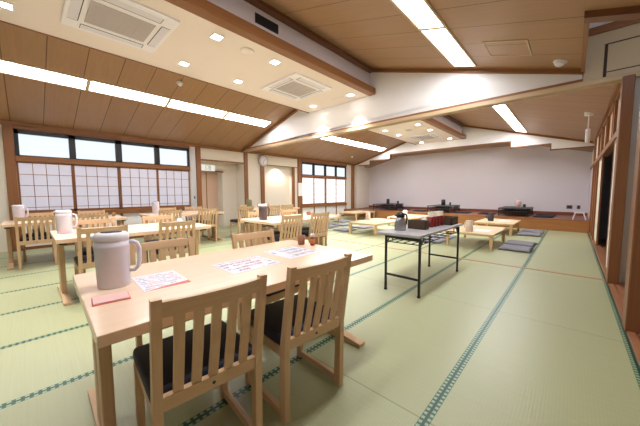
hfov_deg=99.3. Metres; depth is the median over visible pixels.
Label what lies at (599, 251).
trim
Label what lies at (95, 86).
ceiling light
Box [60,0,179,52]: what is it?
air conditioner
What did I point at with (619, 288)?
trim
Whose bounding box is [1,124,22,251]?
trim
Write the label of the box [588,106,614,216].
wall
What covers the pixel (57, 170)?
window
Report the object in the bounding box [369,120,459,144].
ceiling
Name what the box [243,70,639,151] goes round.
trim
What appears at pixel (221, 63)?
ceiling
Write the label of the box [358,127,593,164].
wall header
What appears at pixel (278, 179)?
wall
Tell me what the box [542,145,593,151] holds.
ceiling
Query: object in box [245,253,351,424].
dining chair
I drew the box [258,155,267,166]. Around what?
wall clock
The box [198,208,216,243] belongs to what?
dining chair
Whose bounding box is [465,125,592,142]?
trim
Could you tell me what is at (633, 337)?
trim
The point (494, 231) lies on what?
table
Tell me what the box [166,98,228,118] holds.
ceiling light
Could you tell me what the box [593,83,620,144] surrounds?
trim
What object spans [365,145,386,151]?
ceiling light
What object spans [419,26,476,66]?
ceiling light
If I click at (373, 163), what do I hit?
ceiling
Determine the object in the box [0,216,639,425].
floor
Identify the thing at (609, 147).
trim
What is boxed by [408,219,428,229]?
wooden caddy
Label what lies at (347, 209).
trim
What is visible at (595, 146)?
trim
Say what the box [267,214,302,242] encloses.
dining chair
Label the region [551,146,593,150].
trim
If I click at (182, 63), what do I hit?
recessed light
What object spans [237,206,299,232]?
dining table
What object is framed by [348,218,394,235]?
table
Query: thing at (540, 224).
trim
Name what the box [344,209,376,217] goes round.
trim
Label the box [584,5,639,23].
trim
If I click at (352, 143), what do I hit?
ceiling light
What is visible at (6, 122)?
trim
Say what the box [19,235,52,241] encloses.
seat cushion
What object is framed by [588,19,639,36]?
trim
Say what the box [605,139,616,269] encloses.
door
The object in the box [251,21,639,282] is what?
wall
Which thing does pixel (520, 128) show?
ceiling light
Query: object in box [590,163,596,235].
trim
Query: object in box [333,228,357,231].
floor cushion
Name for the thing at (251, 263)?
menu sheet
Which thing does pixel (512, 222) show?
table
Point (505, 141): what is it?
trim
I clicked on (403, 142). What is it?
trim
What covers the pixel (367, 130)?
trim
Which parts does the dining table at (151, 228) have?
leg, leg, leg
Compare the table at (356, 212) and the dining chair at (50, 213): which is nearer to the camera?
the dining chair at (50, 213)
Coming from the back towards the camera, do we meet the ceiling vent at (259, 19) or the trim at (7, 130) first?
the trim at (7, 130)
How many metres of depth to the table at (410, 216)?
9.70 m
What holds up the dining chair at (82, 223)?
on the floor at (482, 344)
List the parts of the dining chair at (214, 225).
leg, rail, leg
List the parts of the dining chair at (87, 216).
rail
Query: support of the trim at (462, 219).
attached to the floor at (568, 217)
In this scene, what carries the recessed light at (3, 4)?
in the ceiling at (221, 63)
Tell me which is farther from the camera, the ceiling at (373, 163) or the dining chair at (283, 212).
the ceiling at (373, 163)
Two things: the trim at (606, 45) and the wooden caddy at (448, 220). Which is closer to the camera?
the trim at (606, 45)
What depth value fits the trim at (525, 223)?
9.02 m
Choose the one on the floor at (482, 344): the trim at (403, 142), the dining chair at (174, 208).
the dining chair at (174, 208)
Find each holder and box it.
[427,212,433,227]
[431,211,436,226]
[436,211,439,225]
[439,211,443,224]
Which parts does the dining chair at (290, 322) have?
leg, rail, leg, leg, rail, rail, leg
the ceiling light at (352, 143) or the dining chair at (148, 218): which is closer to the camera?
the dining chair at (148, 218)
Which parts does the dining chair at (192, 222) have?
leg, rail, rail, leg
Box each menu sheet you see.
[132,270,190,291]
[211,256,281,273]
[264,246,319,258]
[473,229,490,231]
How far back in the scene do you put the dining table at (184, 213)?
6.48 m
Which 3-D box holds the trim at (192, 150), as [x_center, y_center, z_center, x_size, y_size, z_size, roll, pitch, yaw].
[-3.851,-0.944,8.289,0.020,2.060,0.160,4,6,43]
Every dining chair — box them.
[14,215,57,269]
[21,212,57,261]
[74,218,114,272]
[74,224,127,295]
[75,213,107,255]
[78,210,105,246]
[130,236,209,346]
[133,273,266,425]
[142,214,184,262]
[149,219,195,261]
[153,209,181,239]
[159,207,176,235]
[184,206,210,237]
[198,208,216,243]
[230,206,253,235]
[231,229,307,346]
[239,204,258,230]
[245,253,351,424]
[247,212,279,245]
[266,205,279,230]
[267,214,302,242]
[272,204,293,230]
[280,209,308,232]
[295,212,329,245]
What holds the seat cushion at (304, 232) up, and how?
on the dining chair at (318, 233)
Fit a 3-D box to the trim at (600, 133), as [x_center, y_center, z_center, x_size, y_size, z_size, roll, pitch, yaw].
[6.771,-1.666,6.553,0.050,0.640,1.020,4,6,43]
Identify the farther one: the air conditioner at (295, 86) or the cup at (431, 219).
the air conditioner at (295, 86)
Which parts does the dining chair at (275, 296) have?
leg, rail, leg, leg, rail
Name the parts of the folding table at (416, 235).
leg, leg, leg, leg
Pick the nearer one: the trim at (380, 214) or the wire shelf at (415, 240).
the wire shelf at (415, 240)
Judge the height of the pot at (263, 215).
0.282 m
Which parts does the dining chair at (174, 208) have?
rail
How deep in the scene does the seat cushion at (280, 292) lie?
2.16 m
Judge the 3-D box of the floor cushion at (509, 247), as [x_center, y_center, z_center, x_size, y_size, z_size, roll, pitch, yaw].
[4.077,0.730,5.676,0.566,0.055,0.606,4,6,42]
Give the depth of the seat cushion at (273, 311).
1.60 m
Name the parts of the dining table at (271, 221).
leg, leg, leg, leg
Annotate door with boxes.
[201,172,218,225]
[593,157,603,245]
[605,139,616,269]
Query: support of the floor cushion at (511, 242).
on the floor at (482, 344)
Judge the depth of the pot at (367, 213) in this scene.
8.52 m
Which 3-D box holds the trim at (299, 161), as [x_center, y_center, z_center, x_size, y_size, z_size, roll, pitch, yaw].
[-0.853,-0.979,11.510,0.050,2.620,0.210,4,6,43]
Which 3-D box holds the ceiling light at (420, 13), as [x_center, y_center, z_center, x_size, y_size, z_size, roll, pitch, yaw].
[0.927,-2.281,2.895,0.360,0.126,1.420,4,6,43]
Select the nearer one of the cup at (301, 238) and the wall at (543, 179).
the cup at (301, 238)
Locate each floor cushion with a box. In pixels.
[331,223,348,225]
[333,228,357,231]
[352,225,372,228]
[422,237,445,242]
[431,234,456,238]
[497,244,533,252]
[503,240,536,246]
[515,232,541,236]
[520,229,544,232]
[532,215,554,217]
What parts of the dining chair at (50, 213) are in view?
leg, rail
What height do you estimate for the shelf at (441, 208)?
0.195 m
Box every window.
[13,125,191,249]
[302,160,346,215]
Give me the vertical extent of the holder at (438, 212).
0.213 m
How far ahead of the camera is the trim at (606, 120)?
6.00 m
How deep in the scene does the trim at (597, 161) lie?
6.54 m
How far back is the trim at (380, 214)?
12.24 m
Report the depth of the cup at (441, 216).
3.98 m
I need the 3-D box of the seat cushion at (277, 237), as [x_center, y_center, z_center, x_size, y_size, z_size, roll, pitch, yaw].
[-0.653,0.418,4.674,0.410,0.066,0.445,4,6,43]
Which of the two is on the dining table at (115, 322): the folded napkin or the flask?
the folded napkin
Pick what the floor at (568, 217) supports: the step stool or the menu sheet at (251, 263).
the step stool
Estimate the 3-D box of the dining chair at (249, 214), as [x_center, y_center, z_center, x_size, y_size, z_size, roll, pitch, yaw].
[-1.057,0.393,5.184,0.524,0.840,0.445,4,6,43]
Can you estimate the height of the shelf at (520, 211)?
0.195 m
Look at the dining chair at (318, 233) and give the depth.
4.98 m
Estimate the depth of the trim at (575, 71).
4.38 m
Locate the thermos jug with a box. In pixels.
[394,212,407,230]
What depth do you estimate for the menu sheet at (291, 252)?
2.15 m
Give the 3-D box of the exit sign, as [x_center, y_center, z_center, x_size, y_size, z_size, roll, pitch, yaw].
[-3.735,-1.506,9.080,0.064,0.200,0.460,4,6,43]
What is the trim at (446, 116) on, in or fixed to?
attached to the wall header
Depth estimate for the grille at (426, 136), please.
10.33 m
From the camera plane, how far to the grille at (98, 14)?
3.29 m
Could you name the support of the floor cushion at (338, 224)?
on the floor at (482, 344)
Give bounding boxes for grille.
[84,0,155,41]
[276,81,316,96]
[415,135,434,139]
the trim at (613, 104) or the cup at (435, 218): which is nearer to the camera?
the cup at (435, 218)
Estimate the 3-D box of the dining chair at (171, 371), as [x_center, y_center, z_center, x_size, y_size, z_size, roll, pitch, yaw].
[-0.561,0.689,1.263,0.445,0.840,0.524,-4,6,-42]
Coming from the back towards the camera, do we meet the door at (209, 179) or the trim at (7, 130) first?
the door at (209, 179)
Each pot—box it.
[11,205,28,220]
[53,209,77,233]
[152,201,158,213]
[247,199,251,206]
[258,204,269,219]
[366,212,369,219]
[464,220,472,231]
[486,213,493,220]
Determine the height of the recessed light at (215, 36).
0.006 m
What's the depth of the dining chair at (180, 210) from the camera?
5.86 m
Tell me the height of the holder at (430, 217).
0.213 m
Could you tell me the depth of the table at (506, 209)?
9.83 m
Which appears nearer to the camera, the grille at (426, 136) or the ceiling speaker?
the ceiling speaker
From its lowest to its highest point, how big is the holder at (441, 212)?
0.213 m
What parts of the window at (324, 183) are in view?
pane, screen frame, screen frame, pane, panel, frame, sill, rail, screen frame, pane, screen frame, pane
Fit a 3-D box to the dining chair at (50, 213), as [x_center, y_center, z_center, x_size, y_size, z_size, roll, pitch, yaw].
[-5.213,0.419,5.055,0.524,0.840,0.445,4,6,43]
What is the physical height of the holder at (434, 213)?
0.213 m
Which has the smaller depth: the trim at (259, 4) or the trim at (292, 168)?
the trim at (259, 4)
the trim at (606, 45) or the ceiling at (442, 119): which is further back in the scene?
the ceiling at (442, 119)
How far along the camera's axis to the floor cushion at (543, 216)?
8.98 m
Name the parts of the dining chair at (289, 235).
leg, rail, rail, leg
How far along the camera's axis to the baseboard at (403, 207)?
11.49 m
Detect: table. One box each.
[0,215,128,269]
[50,222,210,305]
[73,240,372,425]
[138,211,224,240]
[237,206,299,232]
[240,214,338,245]
[313,214,340,223]
[339,210,374,220]
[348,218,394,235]
[373,203,403,209]
[376,223,462,298]
[388,214,427,225]
[427,204,459,212]
[445,225,506,249]
[474,218,520,235]
[498,206,533,216]
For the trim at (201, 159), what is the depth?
8.88 m
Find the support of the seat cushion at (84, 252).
on the dining chair at (82, 223)
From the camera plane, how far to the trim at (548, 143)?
9.41 m
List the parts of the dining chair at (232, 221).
leg, rail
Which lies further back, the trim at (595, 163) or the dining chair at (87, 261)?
the trim at (595, 163)
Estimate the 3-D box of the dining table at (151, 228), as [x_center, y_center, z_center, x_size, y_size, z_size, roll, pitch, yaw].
[-2.509,0.566,3.743,0.980,0.725,1.640,4,6,43]
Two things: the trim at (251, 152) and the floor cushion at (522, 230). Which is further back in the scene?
the trim at (251, 152)
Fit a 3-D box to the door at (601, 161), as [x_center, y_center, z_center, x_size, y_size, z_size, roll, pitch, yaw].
[6.320,-0.271,6.173,0.030,1.900,0.950,4,6,43]
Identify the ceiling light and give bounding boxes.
[0,58,88,90]
[87,79,170,106]
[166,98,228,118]
[223,111,271,127]
[324,136,352,143]
[346,140,370,147]
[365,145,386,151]
[390,0,446,29]
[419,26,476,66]
[492,104,514,115]
[500,115,521,124]
[509,124,527,132]
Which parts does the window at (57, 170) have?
pane, screen frame, pane, screen frame, frame, rail, frame, panel, sill, pane, screen frame, pane, screen frame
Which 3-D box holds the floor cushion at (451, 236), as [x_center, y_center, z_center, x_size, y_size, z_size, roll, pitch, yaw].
[3.262,0.617,7.204,0.606,0.055,0.566,-5,6,-45]
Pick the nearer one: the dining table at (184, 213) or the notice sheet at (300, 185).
the dining table at (184, 213)
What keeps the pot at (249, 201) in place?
on the dining table at (255, 209)
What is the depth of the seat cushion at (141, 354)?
1.23 m
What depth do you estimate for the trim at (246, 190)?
9.57 m
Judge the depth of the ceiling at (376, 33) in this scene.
3.46 m
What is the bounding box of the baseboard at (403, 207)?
[369,205,587,215]
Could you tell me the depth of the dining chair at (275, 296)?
2.41 m
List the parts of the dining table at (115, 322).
leg, leg, leg, leg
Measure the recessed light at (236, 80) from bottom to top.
0.006 m
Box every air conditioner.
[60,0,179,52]
[261,72,331,100]
[407,133,443,140]
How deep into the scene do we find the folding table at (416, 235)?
3.33 m
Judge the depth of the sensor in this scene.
5.56 m
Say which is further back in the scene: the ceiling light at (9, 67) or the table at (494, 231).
the table at (494, 231)
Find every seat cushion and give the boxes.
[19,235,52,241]
[22,232,46,236]
[74,254,94,265]
[77,246,93,254]
[133,320,251,403]
[145,237,175,241]
[250,295,336,344]
[266,284,298,296]
[267,233,295,241]
[284,226,308,231]
[295,229,322,236]
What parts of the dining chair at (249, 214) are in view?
leg, rail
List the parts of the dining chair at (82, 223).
rail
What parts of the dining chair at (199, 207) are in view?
rail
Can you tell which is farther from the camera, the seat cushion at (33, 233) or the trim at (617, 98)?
the seat cushion at (33, 233)
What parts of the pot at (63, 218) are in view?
handle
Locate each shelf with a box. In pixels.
[374,204,401,208]
[388,229,456,245]
[428,206,458,210]
[499,208,531,214]
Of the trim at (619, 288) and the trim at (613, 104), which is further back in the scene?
the trim at (613, 104)
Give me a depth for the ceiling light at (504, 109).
6.87 m
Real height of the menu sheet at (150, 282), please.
0.002 m
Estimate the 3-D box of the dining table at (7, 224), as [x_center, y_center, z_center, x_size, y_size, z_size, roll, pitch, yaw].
[-4.677,0.471,5.107,0.980,0.725,1.640,4,6,43]
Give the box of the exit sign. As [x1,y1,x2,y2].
[201,164,214,170]
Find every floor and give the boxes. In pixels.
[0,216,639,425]
[353,207,588,220]
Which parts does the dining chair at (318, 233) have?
leg, rail, rail, leg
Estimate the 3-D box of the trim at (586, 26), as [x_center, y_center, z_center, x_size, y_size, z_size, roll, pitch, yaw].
[3.038,-2.245,3.098,0.040,0.813,1.520,4,6,43]
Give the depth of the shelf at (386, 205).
13.40 m
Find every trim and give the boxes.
[0,20,308,112]
[0,120,241,151]
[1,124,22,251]
[165,0,374,95]
[189,147,197,215]
[195,147,202,230]
[201,159,243,163]
[241,109,297,152]
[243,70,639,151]
[243,152,248,225]
[244,0,372,72]
[245,226,605,280]
[247,151,355,165]
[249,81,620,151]
[260,155,264,203]
[291,167,294,213]
[297,159,301,213]
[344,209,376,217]
[347,209,586,220]
[351,165,354,208]
[356,142,406,164]
[367,130,415,144]
[372,68,583,74]
[377,211,416,219]
[390,141,509,154]
[417,213,468,223]
[421,118,465,138]
[444,115,464,126]
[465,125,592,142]
[469,216,533,228]
[511,143,549,147]
[534,219,588,232]
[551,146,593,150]
[581,23,589,72]
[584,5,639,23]
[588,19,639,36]
[588,139,596,232]
[589,232,605,277]
[590,131,616,169]
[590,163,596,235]
[592,161,598,239]
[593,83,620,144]
[597,127,602,156]
[601,116,607,151]
[603,35,639,76]
[606,74,635,284]
[606,101,614,144]
[609,283,639,363]
[612,87,620,135]
[615,284,639,337]
[622,109,639,333]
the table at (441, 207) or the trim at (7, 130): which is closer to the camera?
the trim at (7, 130)
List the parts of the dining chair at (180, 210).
rail, leg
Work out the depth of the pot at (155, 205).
6.25 m
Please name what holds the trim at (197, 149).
attached to the wall at (278, 179)
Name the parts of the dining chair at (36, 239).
leg, rail, rail, leg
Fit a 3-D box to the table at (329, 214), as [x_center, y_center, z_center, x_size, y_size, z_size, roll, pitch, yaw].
[-0.043,0.254,10.343,0.950,0.330,1.500,4,6,43]
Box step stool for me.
[572,212,585,219]
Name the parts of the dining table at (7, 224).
leg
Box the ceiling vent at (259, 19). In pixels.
[255,12,277,33]
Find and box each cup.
[297,235,304,244]
[427,217,433,227]
[434,217,436,226]
[437,216,439,225]
[440,215,443,224]
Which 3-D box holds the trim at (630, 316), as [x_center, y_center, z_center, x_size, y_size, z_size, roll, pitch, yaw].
[2.745,-0.330,2.236,0.195,2.700,0.200,4,6,43]
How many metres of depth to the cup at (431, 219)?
3.75 m
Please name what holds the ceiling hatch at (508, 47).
attached to the ceiling at (376, 33)
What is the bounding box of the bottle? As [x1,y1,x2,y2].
[310,233,314,245]
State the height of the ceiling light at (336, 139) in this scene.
0.126 m
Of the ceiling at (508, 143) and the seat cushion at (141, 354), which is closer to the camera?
the seat cushion at (141, 354)
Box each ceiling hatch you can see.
[332,96,348,101]
[482,39,531,56]
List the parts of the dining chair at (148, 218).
leg, rail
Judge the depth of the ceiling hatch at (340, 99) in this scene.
6.16 m
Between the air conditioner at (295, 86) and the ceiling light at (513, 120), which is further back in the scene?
the ceiling light at (513, 120)
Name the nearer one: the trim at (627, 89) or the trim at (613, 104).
the trim at (627, 89)
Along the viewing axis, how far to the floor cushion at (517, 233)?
7.45 m
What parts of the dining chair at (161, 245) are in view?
leg, rail, leg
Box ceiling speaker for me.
[240,47,253,54]
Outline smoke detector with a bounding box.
[553,59,567,66]
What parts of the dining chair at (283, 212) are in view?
rail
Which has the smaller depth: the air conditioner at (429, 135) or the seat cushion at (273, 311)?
the seat cushion at (273, 311)
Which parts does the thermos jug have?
lid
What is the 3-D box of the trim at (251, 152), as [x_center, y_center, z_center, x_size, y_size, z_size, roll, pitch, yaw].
[-0.335,-2.340,11.966,0.060,0.080,6.580,4,6,43]
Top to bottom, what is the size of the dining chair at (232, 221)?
0.840 m
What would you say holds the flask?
on the table at (506, 209)
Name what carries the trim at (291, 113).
attached to the wall at (396, 94)
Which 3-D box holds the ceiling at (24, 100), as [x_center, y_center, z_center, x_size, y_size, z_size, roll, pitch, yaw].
[0.224,-2.637,5.941,9.020,1.439,17.300,4,6,43]
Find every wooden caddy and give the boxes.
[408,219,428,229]
[443,216,457,224]
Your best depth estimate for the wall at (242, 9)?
4.33 m
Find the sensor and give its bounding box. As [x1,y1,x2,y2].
[584,112,593,142]
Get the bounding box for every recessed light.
[0,0,14,11]
[178,61,189,66]
[209,33,224,41]
[233,79,243,83]
[268,59,281,64]
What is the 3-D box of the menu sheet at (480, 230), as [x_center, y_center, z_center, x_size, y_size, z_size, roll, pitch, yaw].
[3.662,0.393,6.131,0.300,0.002,0.420,4,6,43]
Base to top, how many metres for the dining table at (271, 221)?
0.725 m
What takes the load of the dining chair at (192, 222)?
on the floor at (482, 344)
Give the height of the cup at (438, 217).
0.145 m
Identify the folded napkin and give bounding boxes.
[91,291,130,306]
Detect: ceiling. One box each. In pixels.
[0,0,367,112]
[0,22,615,163]
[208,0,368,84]
[262,0,589,67]
[364,156,396,167]
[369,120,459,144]
[391,142,509,156]
[433,116,461,132]
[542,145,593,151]
[589,0,639,10]
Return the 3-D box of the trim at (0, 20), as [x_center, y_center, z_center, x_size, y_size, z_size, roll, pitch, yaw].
[-3.418,-2.405,3.819,0.025,0.075,9.220,4,6,43]
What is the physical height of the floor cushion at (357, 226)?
0.055 m
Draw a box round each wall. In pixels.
[0,124,368,252]
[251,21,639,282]
[369,146,591,217]
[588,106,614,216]
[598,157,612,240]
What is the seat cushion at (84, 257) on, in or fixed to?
on the dining chair at (87, 261)
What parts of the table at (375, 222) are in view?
leg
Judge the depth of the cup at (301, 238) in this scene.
2.46 m
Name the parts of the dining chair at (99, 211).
rail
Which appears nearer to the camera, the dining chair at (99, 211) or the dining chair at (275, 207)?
the dining chair at (99, 211)
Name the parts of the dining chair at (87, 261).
leg, leg, rail, rail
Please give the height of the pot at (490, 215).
0.240 m
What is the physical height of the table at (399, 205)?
0.280 m
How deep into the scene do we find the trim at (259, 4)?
4.38 m
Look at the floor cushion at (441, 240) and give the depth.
6.50 m
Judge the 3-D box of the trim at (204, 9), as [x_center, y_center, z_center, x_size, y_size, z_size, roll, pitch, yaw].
[-2.000,-2.341,2.507,0.160,0.135,9.220,4,6,43]
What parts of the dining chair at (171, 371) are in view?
leg, rail, leg, rail, rail, leg, leg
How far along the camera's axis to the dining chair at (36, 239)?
4.37 m
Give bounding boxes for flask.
[516,200,520,206]
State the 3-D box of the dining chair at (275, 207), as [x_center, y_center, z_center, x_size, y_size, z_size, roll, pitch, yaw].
[-1.492,0.179,8.032,0.524,0.840,0.445,4,6,43]
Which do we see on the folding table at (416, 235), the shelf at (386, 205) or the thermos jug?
the thermos jug
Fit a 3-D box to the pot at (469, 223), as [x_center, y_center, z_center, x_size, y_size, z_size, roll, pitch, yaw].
[3.300,0.283,6.025,0.150,0.240,0.181,0,4,8]
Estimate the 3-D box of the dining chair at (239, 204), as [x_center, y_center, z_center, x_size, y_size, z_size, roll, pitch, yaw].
[-2.135,0.156,8.368,0.524,0.840,0.445,4,6,43]
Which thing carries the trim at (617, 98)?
attached to the wall at (591, 173)
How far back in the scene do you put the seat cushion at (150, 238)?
4.31 m
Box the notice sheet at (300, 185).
[298,183,302,195]
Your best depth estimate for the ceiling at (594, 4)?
2.33 m
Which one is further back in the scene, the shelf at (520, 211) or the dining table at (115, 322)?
the shelf at (520, 211)
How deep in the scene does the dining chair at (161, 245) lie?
2.10 m
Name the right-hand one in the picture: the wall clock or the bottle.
the bottle
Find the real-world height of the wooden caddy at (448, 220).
0.115 m
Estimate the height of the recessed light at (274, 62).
0.006 m
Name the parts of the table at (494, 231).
leg, leg, leg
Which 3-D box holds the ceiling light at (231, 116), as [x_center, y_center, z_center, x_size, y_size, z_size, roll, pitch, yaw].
[-1.977,-2.563,7.513,0.360,0.126,1.360,4,6,43]
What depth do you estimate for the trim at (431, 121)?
9.02 m
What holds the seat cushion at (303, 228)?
on the dining chair at (283, 212)
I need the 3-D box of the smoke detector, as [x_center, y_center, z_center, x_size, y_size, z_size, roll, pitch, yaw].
[3.154,-1.970,3.572,0.150,0.094,0.148,-4,6,-40]
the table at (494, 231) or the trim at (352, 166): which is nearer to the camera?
the table at (494, 231)
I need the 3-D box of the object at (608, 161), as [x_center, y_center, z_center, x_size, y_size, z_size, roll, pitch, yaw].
[5.845,-0.379,4.705,1.160,2.400,4.330,4,6,43]
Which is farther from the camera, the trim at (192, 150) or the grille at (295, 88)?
the trim at (192, 150)
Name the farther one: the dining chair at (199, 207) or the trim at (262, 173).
the trim at (262, 173)
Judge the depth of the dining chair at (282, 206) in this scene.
8.21 m
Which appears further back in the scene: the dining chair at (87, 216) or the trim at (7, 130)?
the trim at (7, 130)

